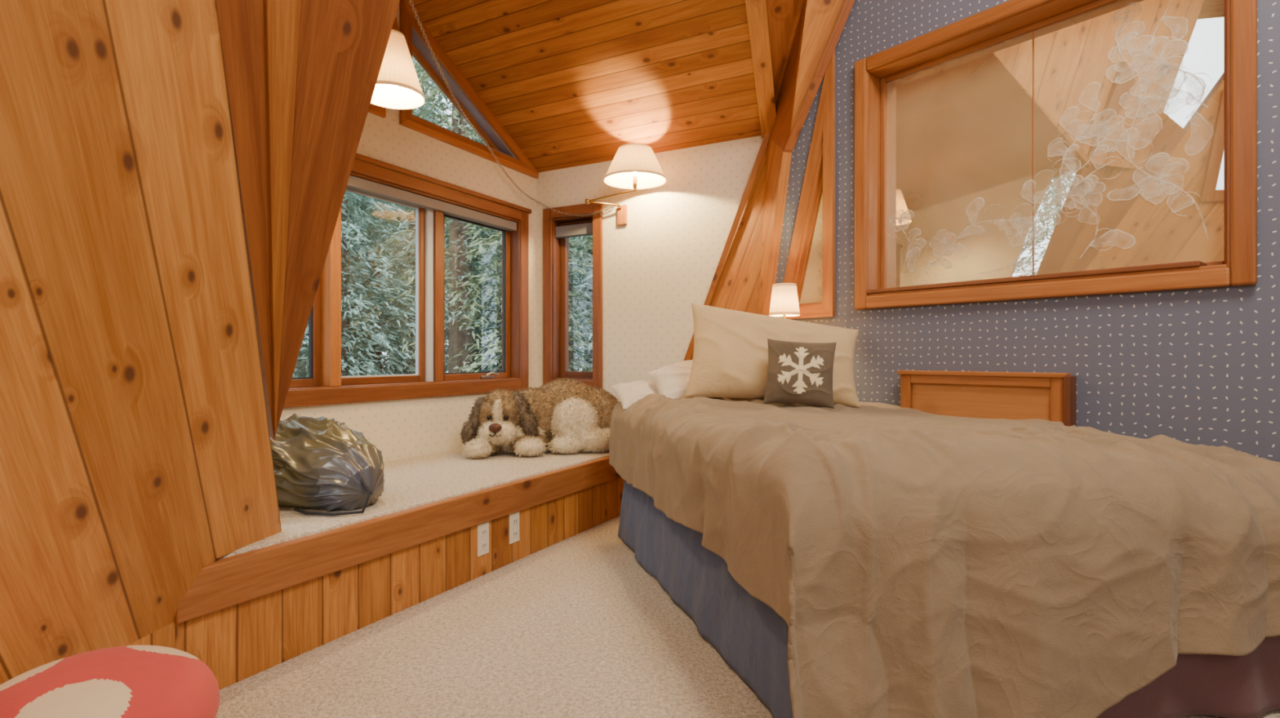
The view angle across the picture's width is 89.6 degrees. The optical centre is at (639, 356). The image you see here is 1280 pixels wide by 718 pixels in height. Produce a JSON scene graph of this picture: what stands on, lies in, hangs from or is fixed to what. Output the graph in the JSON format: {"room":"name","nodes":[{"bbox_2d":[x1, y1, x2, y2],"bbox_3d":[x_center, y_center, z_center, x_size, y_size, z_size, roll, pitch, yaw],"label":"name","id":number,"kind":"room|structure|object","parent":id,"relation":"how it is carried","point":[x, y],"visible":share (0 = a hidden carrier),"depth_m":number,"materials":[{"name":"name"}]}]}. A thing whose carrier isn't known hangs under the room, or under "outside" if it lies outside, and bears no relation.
{"room":"bedroom","nodes":[
{"label":"bedroom","id":0,"kind":"room"},
{"bbox_2d":[0,0,281,684],"bbox_3d":[-1.069,-1.082,-0.550,1.078,3.662,5.459,0,0,6],"label":"wall","id":1,"kind":"structure","parent":0,"point":[135,451],"depth_m":1.39,"materials":[{"name":"brown wood"}]},
{"bbox_2d":[216,0,274,439],"bbox_3d":[-0.888,-0.757,1.486,0.178,2.041,1.264,0,0,-20],"label":"wooden beam","id":2,"kind":"structure","parent":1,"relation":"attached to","point":[242,23],"depth_m":1.59,"materials":[{"name":"brown wood"}]},
{"bbox_2d":[265,0,300,441],"bbox_3d":[-0.848,-0.797,1.575,0.151,2.128,1.144,0,0,-28],"label":"wooden beam","id":3,"kind":"structure","parent":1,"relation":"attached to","point":[282,16],"depth_m":1.66,"materials":[{"name":"brown wood"}]},
{"bbox_2d":[275,0,399,432],"bbox_3d":[-0.814,-0.885,1.590,1.103,2.296,0.438,0,0,29],"label":"wooden beam","id":4,"kind":"structure","parent":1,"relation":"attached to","point":[342,44],"depth_m":1.76,"materials":[{"name":"brown wood"}]},
{"bbox_2d":[126,622,175,648],"bbox_3d":[-1.573,0.874,-0.415,0.050,0.251,4.500,0,0,6],"label":"wall","id":5,"kind":"structure","parent":0,"point":[165,637],"depth_m":1.78,"materials":[{"name":"brown wood"}]},
{"bbox_2d":[280,4,536,462],"bbox_3d":[-1.506,-0.569,3.762,0.160,3.137,2.725,0,0,28],"label":"wall","id":6,"kind":"structure","parent":0,"point":[402,428],"depth_m":3.95,"materials":[{"name":"white paint"}]},
{"bbox_2d":[368,102,386,118],"bbox_3d":[-1.782,-1.734,3.054,0.022,0.747,1.394,0,0,28],"label":"door frame","id":7,"kind":"structure","parent":6,"relation":"attached to","point":[375,109],"depth_m":3.62,"materials":[{"name":"brown wood"}]},
{"bbox_2d":[283,211,528,408],"bbox_3d":[-1.399,-0.417,3.767,0.022,1.335,2.375,0,0,28],"label":"window frame","id":8,"kind":"structure","parent":6,"relation":"attached to","point":[318,397],"depth_m":4.02,"materials":[{"name":"brown wood"}]},
{"bbox_2d":[288,152,531,390],"bbox_3d":[-1.475,-0.460,3.760,0.176,1.280,2.500,0,0,28],"label":"window","id":9,"kind":"structure","parent":6,"relation":"in","point":[363,165],"depth_m":4.02,"materials":[{"name":"brown wood"}]},
{"bbox_2d":[291,377,311,379],"bbox_3d":[-1.878,0.114,3.099,0.020,0.012,0.631,0,0,28],"label":"bead","id":10,"kind":"object","parent":9,"relation":"on","point":[302,378],"visible":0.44,"depth_m":3.33,"materials":[{"name":"grey"}]},
{"bbox_2d":[308,306,312,378],"bbox_3d":[-1.726,-0.405,3.382,0.020,1.050,0.012,0,0,28],"label":"bead","id":11,"kind":"object","parent":9,"relation":"attached to","point":[310,319],"visible":0.44,"depth_m":3.38,"materials":[{"name":"grey"}]},
{"bbox_2d":[341,373,417,377],"bbox_3d":[-1.519,0.114,3.769,0.020,0.012,0.551,0,0,28],"label":"bead","id":12,"kind":"object","parent":9,"relation":"on","point":[410,374],"visible":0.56,"depth_m":3.74,"materials":[{"name":"plastic"}]},
{"bbox_2d":[415,207,418,375],"bbox_3d":[-1.386,-0.405,4.017,0.020,1.050,0.012,0,0,28],"label":"bead","id":13,"kind":"object","parent":9,"relation":"attached to","point":[416,210],"visible":1,"depth_m":4.01,"materials":[{"name":"grey plastic"}]},
{"bbox_2d":[425,208,433,382],"bbox_3d":[-1.350,-0.416,4.078,0.087,1.148,0.076,0,0,0],"label":"window mullion","id":14,"kind":"object","parent":9,"relation":"attached to","point":[428,213],"depth_m":4.05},
{"bbox_2d":[346,175,516,231],"bbox_3d":[-1.464,-0.955,3.754,0.060,0.060,2.260,0,0,28],"label":"blind cassette","id":15,"kind":"object","parent":9,"relation":"attached to","point":[354,183],"visible":0.56,"depth_m":3.97,"materials":[{"name":"grey"}]},
{"bbox_2d":[444,371,504,374],"bbox_3d":[-1.142,0.114,4.472,0.020,0.012,0.596,0,0,28],"label":"bead","id":16,"kind":"object","parent":9,"relation":"on","point":[490,371],"visible":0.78,"depth_m":4.43,"materials":[{"name":"grey"}]},
{"bbox_2d":[502,230,505,372],"bbox_3d":[-0.999,-0.405,4.740,0.020,1.050,0.012,0,0,28],"label":"bead","id":17,"kind":"object","parent":9,"relation":"attached to","point":[504,233],"visible":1,"depth_m":4.73,"materials":[{"name":"grey"}]},
{"bbox_2d":[412,114,515,158],"bbox_3d":[-1.179,-1.440,4.324,0.124,0.020,1.045,0,0,28],"label":"liner","id":18,"kind":"object","parent":6,"relation":"attached to","point":[412,114],"visible":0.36,"depth_m":4.21,"materials":[{"name":"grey wood"}]},
{"bbox_2d":[412,26,516,159],"bbox_3d":[-1.179,-1.710,4.324,0.124,0.560,1.045,0,0,28],"label":"liner","id":19,"kind":"object","parent":6,"relation":"attached to","point":[417,41],"visible":0.5,"depth_m":4.25,"materials":[{"name":"grey wood"}]},
{"bbox_2d":[412,44,499,151],"bbox_3d":[-1.217,-1.703,4.311,0.030,0.507,0.945,0,0,28],"label":"window","id":20,"kind":"structure","parent":19,"relation":"attached to","point":[418,56],"depth_m":4.20,"materials":[{"name":"brown wood"}]},
{"bbox_2d":[399,0,538,178],"bbox_3d":[-1.069,-1.734,4.384,0.022,0.747,1.394,0,0,28],"label":"window frame","id":21,"kind":"structure","parent":6,"relation":"attached to","point":[439,52],"depth_m":4.15,"materials":[{"name":"brown wood"}]},
{"bbox_2d":[405,0,761,172],"bbox_3d":[-0.330,-1.792,3.891,2.386,0.831,2.317,0,0,0],"label":"ceiling","id":22,"kind":"structure","parent":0,"point":[572,82],"depth_m":3.92,"materials":[{"name":"brown wood"}]},
{"bbox_2d":[536,135,763,401],"bbox_3d":[0.039,-0.202,4.560,1.810,2.403,0.140,0,0,28],"label":"wall","id":23,"kind":"structure","parent":0,"point":[665,259],"depth_m":4.44,"materials":[{"name":"beige paint"}]},
{"bbox_2d":[551,203,592,381],"bbox_3d":[-0.473,-0.468,4.816,0.375,1.295,0.152,0,0,28],"label":"window","id":24,"kind":"structure","parent":23,"relation":"in","point":[580,209],"depth_m":4.89,"materials":[{"name":"brown wood"}]},
{"bbox_2d":[555,222,592,238],"bbox_3d":[-0.472,-0.940,4.808,0.345,0.080,0.055,0,0,28],"label":"blind cassette","id":25,"kind":"object","parent":24,"relation":"attached to","point":[582,229],"visible":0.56,"depth_m":4.79,"materials":[{"name":"grey metal"}]},
{"bbox_2d":[542,201,602,389],"bbox_3d":[-0.501,-0.432,4.757,0.518,1.365,0.022,0,0,28],"label":"window frame","id":26,"kind":"structure","parent":23,"relation":"attached to","point":[597,218],"depth_m":4.66,"materials":[{"name":"brown wood"}]},
{"bbox_2d":[585,142,666,225],"bbox_3d":[-0.077,-1.146,4.324,0.413,0.432,0.640,0,0,-23],"label":"wall sconce","id":27,"kind":"object","parent":23,"relation":"attached to","point":[634,166],"visible":1,"depth_m":4.17,"materials":[{"name":"fabric"}]},
{"bbox_2d":[632,172,637,188],"bbox_3d":[-0.032,-1.153,4.220,0.028,0.098,0.028,0,0,0],"label":"socket","id":28,"kind":"object","parent":27,"relation":"attached to","point":[634,182],"depth_m":4.21,"materials":[{"name":"metal"}]},
{"bbox_2d":[215,515,1279,717],"bbox_3d":[2.000,1.050,1.150,8.400,0.100,7.700,0,0,0],"label":"floor","id":29,"kind":"structure","parent":0,"point":[575,627],"depth_m":2.13,"materials":[{"name":"beige carpet"}]},
{"bbox_2d":[0,645,220,717],"bbox_3d":[-1.115,0.812,1.300,0.450,0.375,0.450,0,0,45],"label":"stool","id":30,"kind":"object","parent":29,"relation":"on","point":[129,682],"visible":1,"depth_m":1.27,"materials":[{"name":"red fabric"}]},
{"bbox_2d":[174,447,624,690],"bbox_3d":[-1.050,0.800,3.361,1.022,0.400,3.000,0,0,28],"label":"platform","id":31,"kind":"object","parent":29,"relation":"on","point":[263,605],"visible":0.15,"depth_m":2.48,"materials":[{"name":"brown wood"}]},
{"bbox_2d":[270,413,384,515],"bbox_3d":[-1.309,0.418,2.676,0.609,0.361,0.486,0,0,9],"label":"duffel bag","id":32,"kind":"object","parent":31,"relation":"on","point":[320,464],"visible":0.85,"depth_m":2.50,"materials":[{"name":"black"}]},
{"bbox_2d":[477,521,488,557],"bbox_3d":[-0.714,0.833,2.942,0.010,0.145,0.074,0,0,28],"label":"wall outlet","id":33,"kind":"object","parent":31,"relation":"attached to","point":[483,528],"visible":1,"depth_m":2.94,"materials":[{"name":"beige plastic"}]},
{"bbox_2d":[480,528,486,537],"bbox_3d":[-0.712,0.802,2.942,0.005,0.032,0.034,0,0,28],"label":"receptacle","id":34,"kind":"object","parent":33,"relation":"attached to","point":[483,531],"depth_m":2.94,"materials":[{"name":"beige plastic"}]},
{"bbox_2d":[480,541,486,550],"bbox_3d":[-0.712,0.863,2.942,0.005,0.032,0.034,0,0,28],"label":"receptacle","id":35,"kind":"object","parent":33,"relation":"attached to","point":[483,544],"depth_m":2.94,"materials":[{"name":"beige plastic"}]},
{"bbox_2d":[509,511,519,544],"bbox_3d":[-0.610,0.833,3.136,0.010,0.145,0.074,0,0,28],"label":"wall outlet","id":36,"kind":"object","parent":31,"relation":"attached to","point":[513,517],"visible":0.99,"depth_m":3.13,"materials":[{"name":"beige plastic"}]},
{"bbox_2d":[512,517,517,525],"bbox_3d":[-0.608,0.802,3.136,0.005,0.032,0.034,0,0,28],"label":"receptacle","id":37,"kind":"object","parent":36,"relation":"attached to","point":[514,519],"depth_m":3.14,"materials":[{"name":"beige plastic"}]},
{"bbox_2d":[512,530,517,537],"bbox_3d":[-0.608,0.863,3.136,0.005,0.032,0.034,0,0,28],"label":"receptacle","id":38,"kind":"object","parent":36,"relation":"attached to","point":[514,532],"depth_m":3.14,"materials":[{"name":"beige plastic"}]},
{"bbox_2d":[459,377,619,459],"bbox_3d":[-0.600,0.366,4.139,1.109,0.464,0.660,0,0,-22],"label":"plush dog","id":39,"kind":"object","parent":31,"relation":"on","point":[563,416],"visible":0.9,"depth_m":3.95},
{"bbox_2d":[608,393,1279,717],"bbox_3d":[1.024,0.596,2.708,1.893,0.808,2.321,0,0,-14],"label":"bed","id":40,"kind":"object","parent":29,"relation":"on","point":[873,560],"visible":0.93,"depth_m":1.71,"materials":[{"name":"brown fabric"}]},
{"bbox_2d":[609,380,659,409],"bbox_3d":[0.073,0.223,3.600,0.489,0.179,0.420,0,0,0],"label":"bed pillow","id":41,"kind":"object","parent":40,"relation":"on","point":[628,393],"depth_m":3.53,"materials":[{"name":"white fabric"}]},
{"bbox_2d":[646,360,730,399],"bbox_3d":[0.346,0.128,3.500,0.579,0.271,0.300,0,0,-9],"label":"bed pillow","id":42,"kind":"object","parent":40,"relation":"on","point":[672,381],"visible":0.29,"depth_m":3.42,"materials":[{"name":"white fabric"}]},
{"bbox_2d":[684,302,860,408],"bbox_3d":[0.654,-0.018,3.198,0.853,0.523,0.282,0,0,9],"label":"bed pillow","id":43,"kind":"object","parent":40,"relation":"on","point":[731,353],"visible":0.81,"depth_m":3.13,"materials":[{"name":"beige fabric"}]},
{"bbox_2d":[763,338,836,408],"bbox_3d":[0.727,0.074,2.930,0.318,0.315,0.164,0,0,17],"label":"pillow","id":44,"kind":"object","parent":40,"relation":"on","point":[798,373],"visible":1,"depth_m":2.88,"materials":[{"name":"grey fabric"}]},
{"bbox_2d":[689,0,845,359],"bbox_3d":[0.611,-0.577,3.735,0.876,3.160,1.855,0,0,-14],"label":"wooden beam","id":45,"kind":"structure","parent":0,"point":[800,31],"depth_m":3.80,"materials":[{"name":"brown wood"}]},
{"bbox_2d":[768,283,799,318],"bbox_3d":[0.806,-0.267,3.501,0.161,0.234,0.340,0,0,26],"label":"light","id":46,"kind":"object","parent":45,"relation":"attached to","point":[784,299],"visible":0.92,"depth_m":3.36,"materials":[{"name":"fabric"}]},
{"bbox_2d":[775,0,1279,462],"bbox_3d":[3.412,-0.950,0.631,0.200,3.900,8.450,0,0,-39],"label":"wall","id":47,"kind":"structure","parent":0,"point":[1200,366],"depth_m":2.49,"materials":[{"name":"paint"}]},
{"bbox_2d":[684,133,769,360],"bbox_3d":[0.405,-0.249,4.255,0.956,2.319,0.042,0,0,30],"label":"board","id":48,"kind":"object","parent":47,"relation":"attached to","point":[766,136],"visible":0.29,"depth_m":4.13,"materials":[{"name":"brown wood"}]},
{"bbox_2d":[762,151,791,315],"bbox_3d":[0.729,-0.268,3.691,0.054,1.743,0.328,0,0,-42],"label":"board","id":49,"kind":"object","parent":47,"relation":"attached to","point":[786,157],"visible":0.57,"depth_m":3.62,"materials":[{"name":"brown wood"}]},
{"bbox_2d":[777,48,835,319],"bbox_3d":[0.900,-0.950,3.535,0.022,1.480,0.376,0,0,-39],"label":"window frame","id":50,"kind":"structure","parent":47,"relation":"attached to","point":[828,127],"depth_m":3.42,"materials":[{"name":"brown wood"}]},
{"bbox_2d":[794,142,822,293],"bbox_3d":[0.943,-0.757,3.560,0.084,0.985,0.250,0,0,-39],"label":"liner","id":51,"kind":"object","parent":47,"relation":"attached to","point":[820,168],"visible":0.36,"depth_m":3.53,"materials":[{"name":"brown wood"}]},
{"bbox_2d":[799,303,822,307],"bbox_3d":[0.943,-0.275,3.560,0.084,0.020,0.250,0,0,-39],"label":"liner","id":52,"kind":"object","parent":47,"relation":"attached to","point":[815,304],"visible":0.36,"depth_m":3.51,"materials":[{"name":"brown wood"}]},
{"bbox_2d":[797,173,822,305],"bbox_3d":[0.951,-0.687,3.562,0.030,0.805,0.204,0,0,-39],"label":"window","id":53,"kind":"structure","parent":52,"relation":"on","point":[813,281],"depth_m":3.55,"materials":[{"name":"glass"}]},
{"bbox_2d":[783,0,854,152],"bbox_3d":[0.999,-1.621,3.372,0.045,0.999,0.615,0,0,-38],"label":"board","id":54,"kind":"object","parent":47,"relation":"attached to","point":[847,6],"visible":1,"depth_m":3.42,"materials":[{"name":"brown wood"}]},
{"bbox_2d":[897,370,1076,426],"bbox_3d":[1.468,0.282,2.797,0.075,0.435,0.715,0,0,-39],"label":"headboard","id":55,"kind":"object","parent":47,"relation":"attached to","point":[1052,397],"visible":0.5,"depth_m":2.75,"materials":[{"name":"brown wood"}]},
{"bbox_2d":[866,0,1230,296],"bbox_3d":[1.622,-0.897,2.755,0.170,1.205,1.385,0,0,-39],"label":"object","id":56,"kind":"structure","parent":47,"relation":"in","point":[1010,8],"depth_m":2.71,"materials":[{"name":"clear glass"}]},
{"bbox_2d":[880,77,886,288],"bbox_3d":[1.253,-0.870,3.306,0.035,1.110,0.025,0,0,-39],"label":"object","id":57,"kind":"object","parent":56,"relation":"attached to","point":[883,84],"visible":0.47,"depth_m":3.29,"materials":[{"name":"brown wood"}]},
{"bbox_2d":[1032,31,1034,275],"bbox_3d":[1.691,-0.870,2.773,0.003,1.080,0.005,0,0,-39],"label":"joint","id":58,"kind":"object","parent":56,"relation":"attached to","point":[1033,31],"visible":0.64,"depth_m":2.77,"materials":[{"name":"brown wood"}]},
{"bbox_2d":[866,260,1207,293],"bbox_3d":[1.594,-0.325,2.781,0.140,0.020,1.280,0,0,-39],"label":"sill ledge","id":59,"kind":"object","parent":56,"relation":"on","point":[1188,264],"visible":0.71,"depth_m":2.60,"materials":[{"name":"brown wood"}]},
{"bbox_2d":[887,16,1210,285],"bbox_3d":[1.664,-0.865,2.801,0.002,1.037,1.282,0,0,-39],"label":"vines","id":60,"kind":"object","parent":56,"relation":"attached to","point":[1137,33],"visible":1,"depth_m":2.56,"materials":[{"name":"white"}]},
{"bbox_2d":[1204,261,1223,266],"bbox_3d":[1.670,-0.328,2.795,0.035,0.025,1.295,0,0,-39],"label":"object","id":61,"kind":"object","parent":56,"relation":"attached to","point":[1215,263],"visible":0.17,"depth_m":2.30,"materials":[{"name":"brown wood"}]},
{"bbox_2d":[1223,0,1226,264],"bbox_3d":[2.087,-0.870,2.283,0.035,1.110,0.025,0,0,-39],"label":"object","id":62,"kind":"object","parent":56,"relation":"attached to","point":[1224,1],"visible":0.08,"depth_m":2.28,"materials":[{"name":"brown wood"}]},
{"bbox_2d":[854,0,1257,310],"bbox_3d":[1.569,-0.869,2.709,0.030,1.262,1.490,0,0,-39],"label":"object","id":63,"kind":"structure","parent":47,"relation":"attached to","point":[1243,13],"depth_m":2.25,"materials":[{"name":"brown wood"}]},
{"bbox_3d":[0.411,-2.163,2.749,2.410,1.519,3.743,0,0,0],"label":"ceiling","id":64,"kind":"structure","parent":0,"visible":0},
{"bbox_2d":[745,0,776,137],"bbox_3d":[0.615,-1.757,3.369,0.103,0.771,1.425,0,0,16],"label":"board","id":65,"kind":"object","parent":64,"relation":"attached to","point":[757,15],"visible":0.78,"depth_m":3.57,"materials":[{"name":"brown wood"}]},
{"bbox_3d":[-0.896,-1.792,2.676,2.624,0.831,2.190,0,0,0],"label":"ceiling slope","id":66,"kind":"object","parent":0,"visible":0},
{"bbox_2d":[370,0,615,216],"bbox_3d":[-0.912,-1.412,3.788,0.719,0.784,2.138,0,0,24],"label":"pendant lamp","id":67,"kind":"object","parent":66,"relation":"hanging from","point":[397,86],"visible":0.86,"depth_m":2.84,"materials":[{"name":"fabric"}]},
{"label":"outside","id":68,"kind":"structure","parent":0,"visible":0},
{"label":"ground","id":69,"kind":"structure","parent":68,"visible":0},
{"bbox_2d":[293,334,308,377],"bbox_3d":[-6.594,-1.192,10.051,3.732,11.217,3.925,0,0,3],"label":"conifer tree","id":70,"kind":"object","parent":69,"relation":"on","point":[302,351],"visible":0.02,"depth_m":10.28,"materials":[{"name":"green plant"}]},
{"bbox_2d":[295,324,308,377],"bbox_3d":[-7.326,-0.550,12.013,3.703,9.500,3.877,0,0,-2],"label":"conifer tree","id":71,"kind":"object","parent":69,"relation":"on","point":[307,324],"visible":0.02,"depth_m":12.28,"materials":[{"name":"green plant"}]},
{"bbox_2d":[292,208,380,377],"bbox_3d":[-6.846,-1.192,12.816,3.732,11.217,3.925,0,0,-43],"label":"conifer tree","id":72,"kind":"object","parent":69,"relation":"on","point":[348,208],"visible":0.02,"depth_m":13.06,"materials":[{"name":"green plant"}]},
{"bbox_2d":[305,203,386,373],"bbox_3d":[-7.717,-0.550,15.789,3.877,9.500,3.703,0,0,24],"label":"conifer tree","id":73,"kind":"object","parent":69,"relation":"on","point":[357,350],"visible":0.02,"depth_m":16.02,"materials":[{"name":"green plant"}]},
{"bbox_2d":[293,191,415,377],"bbox_3d":[-4.482,-0.550,9.557,3.703,9.500,3.877,0,0,12],"label":"conifer tree","id":74,"kind":"object","parent":69,"relation":"on","point":[361,304],"visible":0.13,"depth_m":9.60,"materials":[{"name":"green plant"}]},
{"bbox_2d":[293,193,415,377],"bbox_3d":[-5.428,-1.192,11.799,3.925,11.217,3.732,0,0,-18],"label":"conifer tree","id":75,"kind":"object","parent":69,"relation":"on","point":[344,325],"visible":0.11,"depth_m":11.70,"materials":[{"name":"green plant"}]},
{"bbox_2d":[305,200,408,373],"bbox_3d":[-7.091,-2.300,17.100,3.952,13.000,3.798,0,0,2],"label":"conifer tree","id":76,"kind":"object","parent":69,"relation":"on","point":[384,267],"visible":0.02,"depth_m":17.02,"materials":[{"name":"green plant"}]},
{"bbox_2d":[305,191,448,375],"bbox_3d":[-5.989,-0.550,14.882,3.703,9.500,3.877,0,0,-1],"label":"conifer tree","id":77,"kind":"object","parent":69,"relation":"on","point":[375,238],"visible":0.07,"depth_m":14.78,"materials":[{"name":"green plant"}]},
{"bbox_2d":[347,196,405,373],"bbox_3d":[-8.183,-0.550,19.150,3.877,9.500,3.703,0,0,-4],"label":"conifer tree","id":78,"kind":"object","parent":69,"relation":"on","point":[381,276],"visible":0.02,"depth_m":19.15,"materials":[{"name":"green plant"}]},
{"bbox_2d":[381,211,408,374],"bbox_3d":[-7.637,-1.192,19.952,3.925,11.217,3.732,0,0,-14],"label":"conifer tree","id":79,"kind":"object","parent":69,"relation":"on","point":[394,211],"visible":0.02,"depth_m":19.90,"materials":[{"name":"green plant"}]},
{"bbox_2d":[351,93,475,374],"bbox_3d":[-5.506,-1.192,15.938,3.925,11.217,3.732,0,0,5],"label":"conifer tree","id":80,"kind":"object","parent":69,"relation":"on","point":[395,266],"visible":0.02,"depth_m":15.72,"materials":[{"name":"green plant"}]},
{"bbox_2d":[351,57,481,376],"bbox_3d":[-4.721,-1.192,13.350,3.925,11.217,3.732,0,0,1],"label":"conifer tree","id":81,"kind":"object","parent":69,"relation":"on","point":[411,227],"visible":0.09,"depth_m":13.29,"materials":[{"name":"green plant"}]},
{"bbox_2d":[356,70,475,345],"bbox_3d":[-6.215,-2.300,18.894,3.952,13.000,3.798,0,0,34],"label":"conifer tree","id":82,"kind":"object","parent":69,"relation":"on","point":[426,93],"visible":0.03,"depth_m":18.82,"materials":[{"name":"green plant"}]},
{"bbox_2d":[397,228,449,372],"bbox_3d":[-6.748,-1.192,21.582,3.732,11.217,3.925,0,0,-31],"label":"conifer tree","id":83,"kind":"object","parent":69,"relation":"on","point":[444,228],"visible":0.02,"depth_m":21.65,"materials":[{"name":"green plant"}]},
{"bbox_2d":[341,58,573,373],"bbox_3d":[-3.159,-2.300,11.152,3.798,13.000,3.952,0,0,20],"label":"conifer tree","id":84,"kind":"object","parent":69,"relation":"on","point":[454,334],"visible":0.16,"depth_m":10.96,"materials":[{"name":"green plant"}]},
{"bbox_2d":[341,56,575,373],"bbox_3d":[-2.951,-2.300,11.088,3.952,13.000,3.798,0,0,23],"label":"conifer tree","id":85,"kind":"object","parent":69,"relation":"on","point":[465,335],"visible":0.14,"depth_m":10.96,"materials":[{"name":"green plant"}]},
{"bbox_2d":[444,140,502,371],"bbox_3d":[-3.425,-0.550,14.745,3.703,9.500,3.877,0,0,3],"label":"conifer tree","id":86,"kind":"object","parent":69,"relation":"on","point":[448,240],"visible":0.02,"depth_m":14.62,"materials":[{"name":"green plant"}]},
{"bbox_2d":[444,103,502,372],"bbox_3d":[-4.512,-2.300,17.997,3.952,13.000,3.798,0,0,-4],"label":"conifer tree","id":87,"kind":"object","parent":69,"relation":"on","point":[479,333],"visible":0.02,"depth_m":17.90,"materials":[{"name":"green plant"}]},
{"bbox_2d":[444,113,502,363],"bbox_3d":[-5.299,-2.300,20.236,3.952,13.000,3.798,0,0,-28],"label":"conifer tree","id":88,"kind":"object","parent":69,"relation":"on","point":[451,113],"visible":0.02,"depth_m":20.16,"materials":[{"name":"green plant"}]},
{"bbox_2d":[472,231,502,370],"bbox_3d":[-3.716,-0.550,19.263,3.877,9.500,3.703,0,0,-41],"label":"conifer tree","id":89,"kind":"object","parent":69,"relation":"on","point":[493,232],"visible":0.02,"depth_m":19.02,"materials":[{"name":"green plant"}]},
{"bbox_2d":[472,230,502,372],"bbox_3d":[-4.467,-1.192,21.061,3.925,11.217,3.732,0,0,13],"label":"conifer tree","id":90,"kind":"object","parent":69,"relation":"on","point":[490,230],"visible":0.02,"depth_m":21.00,"materials":[{"name":"green plant"}]},
{"bbox_2d":[444,226,592,373],"bbox_3d":[-2.393,-0.550,13.313,3.703,9.500,3.877,0,0,-1],"label":"conifer tree","id":91,"kind":"object","parent":69,"relation":"on","point":[485,370],"visible":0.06,"depth_m":13.03,"materials":[{"name":"green plant"}]},
{"bbox_2d":[448,141,592,373],"bbox_3d":[-1.475,-0.550,10.008,3.613,9.500,3.942,0,0,-43],"label":"conifer tree","id":92,"kind":"object","parent":69,"relation":"on","point":[492,238],"visible":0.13,"depth_m":9.87,"materials":[{"name":"green plant"}]},
{"bbox_2d":[473,231,580,371],"bbox_3d":[-3.003,-1.192,16.789,3.732,11.217,3.925,0,0,25],"label":"conifer tree","id":93,"kind":"object","parent":69,"relation":"on","point":[494,231],"visible":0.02,"depth_m":16.56,"materials":[{"name":"green plant"}]},
{"bbox_2d":[474,235,592,371],"bbox_3d":[-1.410,-2.300,12.774,3.798,13.000,3.952,0,0,-15],"label":"conifer tree","id":94,"kind":"object","parent":69,"relation":"on","point":[570,281],"visible":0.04,"depth_m":12.72,"materials":[{"name":"green plant"}]},
{"bbox_2d":[572,240,586,371],"bbox_3d":[-2.774,-0.550,20.877,3.703,9.500,3.877,0,0,-9],"label":"conifer tree","id":95,"kind":"object","parent":69,"relation":"on","point":[583,348],"visible":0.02,"depth_m":20.76,"materials":[{"name":"green plant"}]},
{"bbox_2d":[573,242,586,371],"bbox_3d":[-1.831,-0.550,22.654,3.877,9.500,3.703,0,0,34],"label":"conifer tree","id":96,"kind":"object","parent":69,"relation":"on","point":[586,242],"visible":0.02,"depth_m":22.29,"materials":[{"name":"green plant"}]},
{"bbox_2d":[573,253,586,371],"bbox_3d":[-1.147,-1.192,19.725,3.732,11.217,3.925,0,0,-16],"label":"conifer tree","id":97,"kind":"object","parent":69,"relation":"on","point":[579,254],"visible":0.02,"depth_m":19.69,"materials":[{"name":"green plant"}]},
{"bbox_2d":[573,236,586,333],"bbox_3d":[-2.129,-2.300,18.373,3.798,13.000,3.952,0,0,17],"label":"conifer tree","id":98,"kind":"object","parent":69,"relation":"on","point":[580,237],"visible":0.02,"depth_m":18.11,"materials":[{"name":"green plant"}]},
{"bbox_2d":[568,235,592,359],"bbox_3d":[0.265,-2.300,9.034,3.798,13.000,3.952,0,0,38],"label":"conifer tree","id":99,"kind":"object","parent":69,"relation":"on","point":[584,241],"visible":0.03,"depth_m":8.99,"materials":[{"name":"green plant"}]},
{"bbox_2d":[568,235,592,336],"bbox_3d":[0.039,-2.300,12.007,3.798,13.000,3.952,0,0,36],"label":"conifer tree","id":100,"kind":"object","parent":69,"relation":"on","point":[584,267],"visible":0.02,"depth_m":11.95,"materials":[{"name":"green plant"}]},
{"bbox_2d":[572,235,592,333],"bbox_3d":[-0.580,-2.300,15.489,3.952,13.000,3.798,0,0,16],"label":"conifer tree","id":101,"kind":"object","parent":69,"relation":"on","point":[588,286],"visible":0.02,"depth_m":14.82,"materials":[{"name":"green plant"}]},
{"bbox_2d":[573,235,592,371],"bbox_3d":[-1.091,-2.300,14.954,3.952,13.000,3.798,0,0,-42],"label":"conifer tree","id":102,"kind":"object","parent":69,"relation":"on","point":[589,353],"visible":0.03,"depth_m":14.79,"materials":[{"name":"green plant"}]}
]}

